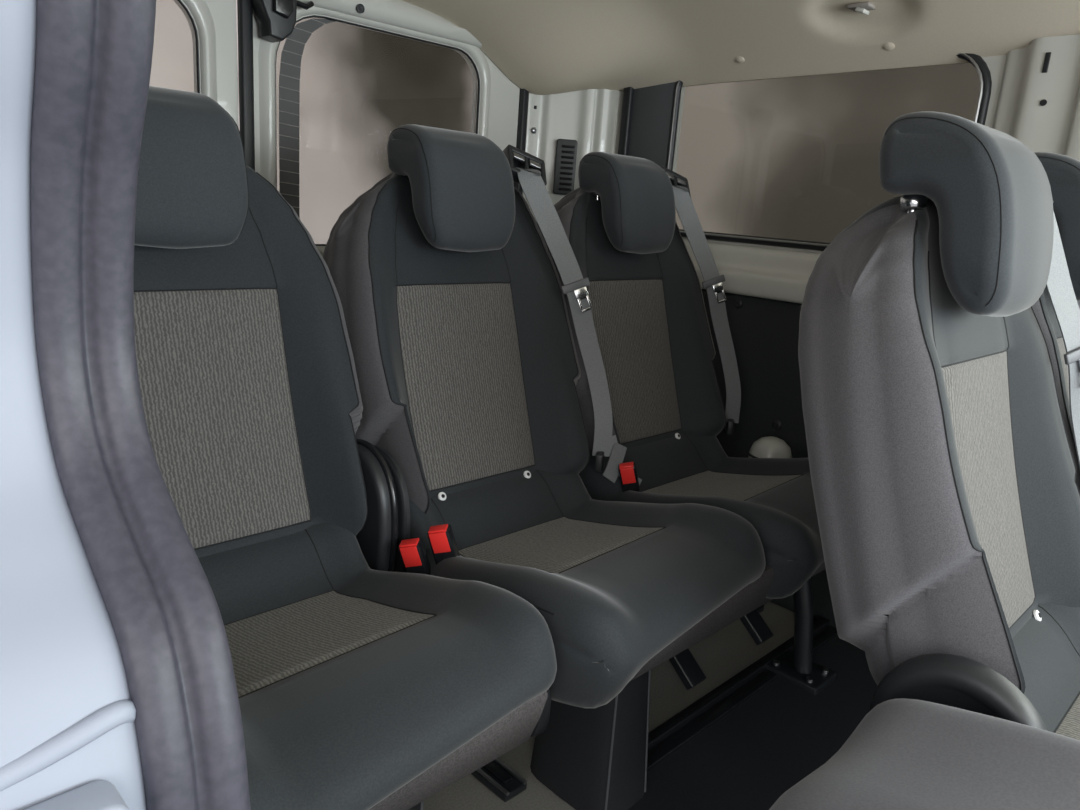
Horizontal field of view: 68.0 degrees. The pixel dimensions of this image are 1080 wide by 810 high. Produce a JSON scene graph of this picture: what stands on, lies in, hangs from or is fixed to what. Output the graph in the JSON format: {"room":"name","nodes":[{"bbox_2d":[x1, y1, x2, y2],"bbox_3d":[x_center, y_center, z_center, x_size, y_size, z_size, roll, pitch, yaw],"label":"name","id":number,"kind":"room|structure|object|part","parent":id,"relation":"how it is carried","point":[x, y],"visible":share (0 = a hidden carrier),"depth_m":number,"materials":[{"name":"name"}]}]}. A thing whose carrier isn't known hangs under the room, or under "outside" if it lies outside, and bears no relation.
{"room":"vehicle interior","nodes":[
{"label":"vehicle interior","id":0,"kind":"room"},
{"bbox_2d":[0,0,146,809],"bbox_3d":[-0.739,0.025,0.827,0.226,1.380,1.455,-10,20,-44],"label":"wall","id":1,"kind":"structure","parent":0,"point":[68,736],"depth_m":0.40,"materials":[{"name":"white paint"}]},
{"bbox_2d":[30,0,250,809],"bbox_3d":[-0.225,0.159,0.462,0.053,1.373,0.190,-10,20,-44],"label":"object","id":2,"kind":"structure","parent":1,"relation":"attached to","point":[93,58],"depth_m":0.42,"materials":[{"name":"rubber"}]},
{"bbox_2d":[173,0,238,127],"bbox_3d":[-0.910,-0.190,1.592,0.648,1.395,0.043,-10,20,-44],"label":"door frame","id":3,"kind":"structure","parent":1,"relation":"in","point":[214,24],"depth_m":1.65,"materials":[{"name":"white paint"}]},
{"bbox_2d":[356,4,364,12],"bbox_3d":[-0.407,-0.901,1.818,0.020,0.020,0.004,-10,20,-44],"label":"plug","id":4,"kind":"object","parent":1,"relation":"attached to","point":[360,8],"visible":1,"depth_m":1.82,"materials":[{"name":"black plastic"}]},
{"bbox_2d":[522,89,622,221],"bbox_3d":[0.056,-0.312,2.424,0.307,1.360,0.048,4,14,-2],"label":"wall","id":5,"kind":"structure","parent":0,"point":[589,117],"depth_m":2.29,"materials":[{"name":"white metal"}]},
{"bbox_2d":[237,0,254,170],"bbox_3d":[-0.659,-0.232,1.819,0.030,1.400,0.021,-10,20,-44],"label":"seal","id":6,"kind":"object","parent":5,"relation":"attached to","point":[244,7],"depth_m":1.69,"materials":[{"name":"black rubber"}]},
{"bbox_2d":[279,18,334,218],"bbox_3d":[-0.532,-0.644,1.837,0.143,0.466,0.003,-10,20,-44],"label":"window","id":7,"kind":"structure","parent":5,"relation":"attached to","point":[291,55],"depth_m":1.80,"materials":[{"name":"grey plastic"}]},
{"bbox_2d":[253,6,519,256],"bbox_3d":[-0.382,-0.283,2.110,0.784,1.395,0.043,-10,20,-44],"label":"window frame","id":8,"kind":"structure","parent":5,"relation":"in","point":[496,107],"depth_m":1.93,"materials":[{"name":"white paint"}]},
{"bbox_2d":[251,0,313,42],"bbox_3d":[-0.536,-0.825,1.694,0.133,0.110,0.066,-10,20,-44],"label":"anchor","id":9,"kind":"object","parent":8,"relation":"attached to","point":[276,19],"depth_m":1.67,"materials":[{"name":"black plastic"}]},
{"bbox_3d":[-0.521,-0.842,1.692,0.030,0.058,0.116,9,15,17],"label":"striker arm","id":10,"kind":"part","parent":9,"relation":"part of","materials":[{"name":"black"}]},
{"bbox_2d":[298,0,481,47],"bbox_3d":[-0.548,-0.926,1.719,1.560,0.107,0.070,-10,20,-44],"label":"trim","id":11,"kind":"structure","parent":5,"relation":"attached to","point":[398,13],"depth_m":1.91,"materials":[{"name":"white paint"}]},
{"bbox_2d":[514,88,528,194],"bbox_3d":[-0.089,-0.313,2.388,0.022,1.360,0.030,-10,20,-44],"label":"trim","id":12,"kind":"structure","parent":5,"relation":"attached to","point":[524,94],"depth_m":2.25,"materials":[{"name":"black plastic"}]},
{"bbox_2d":[553,139,577,194],"bbox_3d":[0.073,-0.686,2.308,0.060,0.153,0.025,3,14,-4],"label":"air vent","id":13,"kind":"object","parent":5,"relation":"in","point":[566,149],"visible":0.92,"depth_m":2.30,"materials":[{"name":"black plastic"}]},
{"bbox_2d":[423,601,815,809],"bbox_3d":[0.539,0.807,1.012,1.770,0.040,3.350,-10,20,-44],"label":"panel","id":14,"kind":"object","parent":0,"point":[728,651],"depth_m":1.67,"materials":[{"name":"plastic"}]},
{"bbox_2d":[134,86,556,809],"bbox_3d":[-0.337,0.161,1.021,0.504,1.080,0.768,-10,20,-44],"label":"passenger seat","id":15,"kind":"object","parent":14,"relation":"on","point":[362,683],"visible":0.57,"depth_m":1.06,"materials":[{"name":"black fabric"}]},
{"bbox_3d":[-0.459,0.017,1.095,0.270,0.334,0.107,-10,20,-44],"label":"insert panel","id":16,"kind":"part","parent":15,"relation":"part of","materials":[{"name":"grey fabric"}]},
{"bbox_3d":[-0.484,-0.051,1.122,0.485,0.603,0.330,-10,20,-44],"label":"backrest","id":17,"kind":"part","parent":15,"relation":"part of","materials":[{"name":"black fabric"}]},
{"bbox_3d":[-0.300,0.282,0.980,0.270,0.055,0.232,-10,20,-44],"label":"insert panel","id":18,"kind":"part","parent":15,"relation":"part of","materials":[{"name":"grey fabric"}]},
{"bbox_2d":[198,522,556,809],"bbox_3d":[-0.285,0.317,0.968,0.465,0.186,0.554,-10,20,-44],"label":"cushion","id":19,"kind":"object","parent":15,"relation":"on","point":[362,683],"depth_m":0.90,"materials":[{"name":"black fabric"}]},
{"bbox_3d":[-0.250,0.571,1.009,0.130,0.300,0.210,-10,20,-44],"label":"leg","id":20,"kind":"part","parent":15,"relation":"part of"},
{"bbox_3d":[-0.005,0.385,1.011,0.022,0.070,0.034,-10,20,-44],"label":"tilt lever","id":21,"kind":"part","parent":15,"relation":"part of","materials":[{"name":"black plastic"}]},
{"bbox_2d":[471,758,526,801],"bbox_3d":[-0.250,0.581,1.545,0.050,0.020,0.600,-10,20,-44],"label":"rail","id":22,"kind":"object","parent":14,"relation":"on","point":[495,775],"visible":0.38,"depth_m":1.36,"materials":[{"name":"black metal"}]},
{"bbox_2d":[323,124,837,809],"bbox_3d":[0.224,0.063,1.570,1.138,1.080,0.768,-10,20,-44],"label":"bench","id":23,"kind":"object","parent":14,"relation":"on","point":[542,402],"visible":0.87,"depth_m":1.40,"materials":[{"name":"black fabric"}]},
{"bbox_3d":[-0.135,-0.112,1.463,0.500,0.604,0.330,-10,20,-44],"label":"backrest","id":24,"kind":"part","parent":23,"relation":"part of","materials":[{"name":"black fabric"}]},
{"bbox_3d":[-0.122,-0.042,1.425,0.269,0.334,0.107,-10,20,-44],"label":"insert panel","id":25,"kind":"part","parent":23,"relation":"part of","materials":[{"name":"grey fabric"}]},
{"bbox_3d":[-0.040,-0.467,1.508,0.027,0.018,0.011,-4,17,-31],"label":"slot trim","id":26,"kind":"part","parent":23,"relation":"part of","materials":[{"name":"silver metal"}]},
{"bbox_3d":[-0.010,-0.459,1.529,0.027,0.018,0.011,-4,17,-31],"label":"slot trim","id":27,"kind":"part","parent":23,"relation":"part of","materials":[{"name":"silver metal"}]},
{"bbox_3d":[0.037,0.223,1.310,0.270,0.055,0.232,-10,20,-44],"label":"insert panel","id":28,"kind":"part","parent":23,"relation":"part of","materials":[{"name":"grey fabric"}]},
{"bbox_2d":[409,470,765,707],"bbox_3d":[0.055,0.258,1.300,0.476,0.186,0.554,-10,20,-44],"label":"cushion","id":29,"kind":"object","parent":23,"relation":"on","point":[620,589],"depth_m":1.21,"materials":[{"name":"black fabric"}]},
{"bbox_3d":[0.088,0.512,1.341,0.165,0.300,0.210,-10,20,-44],"label":"leg","id":30,"kind":"part","parent":23,"relation":"part of","materials":[{"name":"black plastic"}]},
{"bbox_3d":[0.123,-0.455,1.693,0.030,0.043,0.031,-10,20,-44],"label":"headrest post","id":31,"kind":"part","parent":23,"relation":"part of","materials":[{"name":"silver metal"}]},
{"bbox_3d":[0.202,-0.171,1.794,0.500,0.604,0.330,-10,20,-44],"label":"backrest","id":32,"kind":"part","parent":23,"relation":"part of","materials":[{"name":"black fabric"}]},
{"bbox_3d":[0.215,-0.101,1.756,0.269,0.334,0.107,-10,20,-44],"label":"insert panel","id":33,"kind":"part","parent":23,"relation":"part of","materials":[{"name":"grey fabric"}]},
{"bbox_3d":[0.297,-0.526,1.839,0.027,0.018,0.011,-4,17,-31],"label":"slot trim","id":34,"kind":"part","parent":23,"relation":"part of","materials":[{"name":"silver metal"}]},
{"bbox_3d":[0.328,-0.518,1.860,0.027,0.018,0.011,-4,17,-31],"label":"slot trim","id":35,"kind":"part","parent":23,"relation":"part of","materials":[{"name":"black plastic"}]},
{"bbox_2d":[579,433,823,598],"bbox_3d":[0.392,0.199,1.631,0.476,0.186,0.554,-10,20,-44],"label":"cushion","id":36,"kind":"object","parent":23,"relation":"on","point":[775,495],"depth_m":1.59,"materials":[{"name":"black fabric"}]},
{"bbox_3d":[0.374,0.164,1.640,0.270,0.055,0.232,-10,20,-44],"label":"insert panel","id":37,"kind":"part","parent":23,"relation":"part of","materials":[{"name":"grey fabric"}]},
{"bbox_3d":[0.399,0.597,1.657,0.900,0.022,0.051,-10,20,-44],"label":"cross rail","id":38,"kind":"part","parent":23,"relation":"part of","materials":[{"name":"black metal"}]},
{"bbox_2d":[628,635,876,809],"bbox_3d":[0.834,0.884,0.703,1.660,0.006,1.985,-10,20,-44],"label":"floor mat","id":39,"kind":"object","parent":14,"relation":"on","point":[781,734],"visible":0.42,"depth_m":1.51,"materials":[{"name":"black rubber"}]},
{"bbox_2d":[769,698,1079,809],"bbox_3d":[0.379,0.596,0.583,0.468,0.557,0.536,-10,20,-44],"label":"seat","id":40,"kind":"object","parent":39,"relation":"on","point":[904,754],"visible":1,"depth_m":0.70,"materials":[{"name":"fabric"}]},
{"bbox_2d":[798,111,1079,739],"bbox_3d":[0.866,0.218,1.105,1.041,1.101,0.768,-10,20,-44],"label":"seat","id":41,"kind":"object","parent":39,"relation":"on","point":[939,342],"visible":0.98,"depth_m":0.91,"materials":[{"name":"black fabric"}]},
{"bbox_3d":[0.441,-0.248,0.941,0.030,0.057,0.031,-10,20,-44],"label":"headrest post","id":42,"kind":"part","parent":41,"relation":"part of","materials":[{"name":"silver metal"}]},
{"bbox_3d":[0.575,0.113,1.017,0.270,0.334,0.107,-10,20,-44],"label":"insert panel","id":43,"kind":"part","parent":41,"relation":"part of","materials":[{"name":"grey fabric"}]},
{"bbox_2d":[1012,603,1079,731],"bbox_3d":[0.753,0.413,0.894,0.472,0.186,0.554,-10,20,-44],"label":"cushion","id":44,"kind":"object","parent":41,"relation":"on","point":[1045,636],"depth_m":1.03,"materials":[{"name":"black fabric"}]},
{"bbox_3d":[0.894,-0.014,1.381,0.510,0.604,0.330,-10,20,-44],"label":"backrest","id":45,"kind":"part","parent":41,"relation":"part of","materials":[{"name":"black fabric"}]},
{"bbox_3d":[0.915,0.054,1.351,0.270,0.334,0.107,-10,20,-44],"label":"insert panel","id":46,"kind":"part","parent":41,"relation":"part of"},
{"bbox_3d":[0.735,0.378,0.902,0.270,0.055,0.232,-10,20,-44],"label":"insert panel","id":47,"kind":"part","parent":41,"relation":"part of","materials":[{"name":"grey fabric"}]},
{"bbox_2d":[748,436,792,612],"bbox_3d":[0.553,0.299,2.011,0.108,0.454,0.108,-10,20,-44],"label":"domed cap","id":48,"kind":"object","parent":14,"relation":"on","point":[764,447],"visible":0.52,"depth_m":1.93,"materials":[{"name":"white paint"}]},
{"bbox_2d":[402,0,1079,94],"bbox_3d":[0.642,-0.583,0.654,1.762,0.315,3.245,-10,20,-44],"label":"ceiling","id":49,"kind":"structure","parent":0,"point":[544,47],"depth_m":1.86,"materials":[{"name":"fabric"}]},
{"bbox_2d":[735,56,743,62],"bbox_3d":[0.484,-0.839,1.940,0.021,0.017,0.024,-10,20,-44],"label":"clip","id":50,"kind":"object","parent":49,"relation":"attached to","point":[739,59],"visible":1,"depth_m":1.94,"materials":[{"name":"plastic"}]},
{"bbox_2d":[847,2,874,14],"bbox_3d":[0.657,-0.807,1.634,0.040,0.019,0.046,-10,20,-44],"label":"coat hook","id":51,"kind":"object","parent":49,"relation":"attached to","point":[862,8],"visible":1,"depth_m":1.62,"materials":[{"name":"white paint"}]},
{"bbox_2d":[883,42,894,50],"bbox_3d":[0.741,-0.763,1.699,0.021,0.017,0.024,-10,20,-44],"label":"clip","id":52,"kind":"object","parent":49,"relation":"attached to","point":[889,46],"visible":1,"depth_m":1.70,"materials":[{"name":"plastic"}]},
{"bbox_2d":[673,55,1006,252],"bbox_3d":[1.280,0.048,1.388,0.030,1.350,3.060,-10,20,-44],"label":"window","id":53,"kind":"structure","parent":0,"point":[996,64],"depth_m":1.62,"materials":[{"name":"metal"},{"name":"black rubber"}]},
{"bbox_2d":[618,82,675,166],"bbox_3d":[0.289,-0.714,2.225,0.027,0.440,0.169,-10,20,-44],"label":"trim","id":54,"kind":"structure","parent":53,"relation":"attached to","point":[646,111],"depth_m":2.21,"materials":[{"name":"grey plastic"}]},
{"bbox_2d":[683,239,820,303],"bbox_3d":[1.230,-0.115,1.346,0.059,0.122,2.945,-10,20,-44],"label":"trim","id":55,"kind":"structure","parent":53,"relation":"attached to","point":[754,271],"depth_m":1.99,"materials":[{"name":"white paint"}]},
{"bbox_2d":[702,289,835,627],"bbox_3d":[1.197,0.317,1.465,0.042,0.775,2.960,-10,20,-44],"label":"side wall panel","id":56,"kind":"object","parent":53,"relation":"attached to","point":[764,332],"depth_m":2.01,"materials":[{"name":"black plastic"}]},
{"bbox_2d":[675,63,979,242],"bbox_3d":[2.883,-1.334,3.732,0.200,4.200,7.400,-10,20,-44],"label":"window","id":57,"kind":"structure","parent":53,"relation":"in","point":[794,158],"depth_m":4.88,"materials":[{"name":"glass"}]},
{"bbox_2d":[666,53,991,250],"bbox_3d":[0.626,-0.599,1.915,0.020,0.437,0.790,-10,20,-44],"label":"trim","id":58,"kind":"structure","parent":53,"relation":"attached to","point":[986,75],"depth_m":1.97,"materials":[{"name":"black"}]},
{"bbox_2d":[993,34,1079,159],"bbox_3d":[1.005,-0.463,1.518,0.051,0.445,0.310,-10,20,-44],"label":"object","id":59,"kind":"structure","parent":53,"relation":"attached to","point":[1038,105],"depth_m":1.53,"materials":[{"name":"white paint"}]},
{"label":"outside","id":60,"kind":"structure","parent":0,"visible":0},
{"bbox_3d":[-0.109,1.469,0.373,30.000,0.100,30.000,-10,20,-44],"label":"ground","id":61,"kind":"structure","parent":60,"visible":0},
{"bbox_2d":[149,0,472,243],"bbox_3d":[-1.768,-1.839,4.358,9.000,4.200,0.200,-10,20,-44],"label":"windows","id":62,"kind":"structure","parent":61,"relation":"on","point":[358,85],"depth_m":4.88,"materials":[{"name":"grey glass"}]}
]}

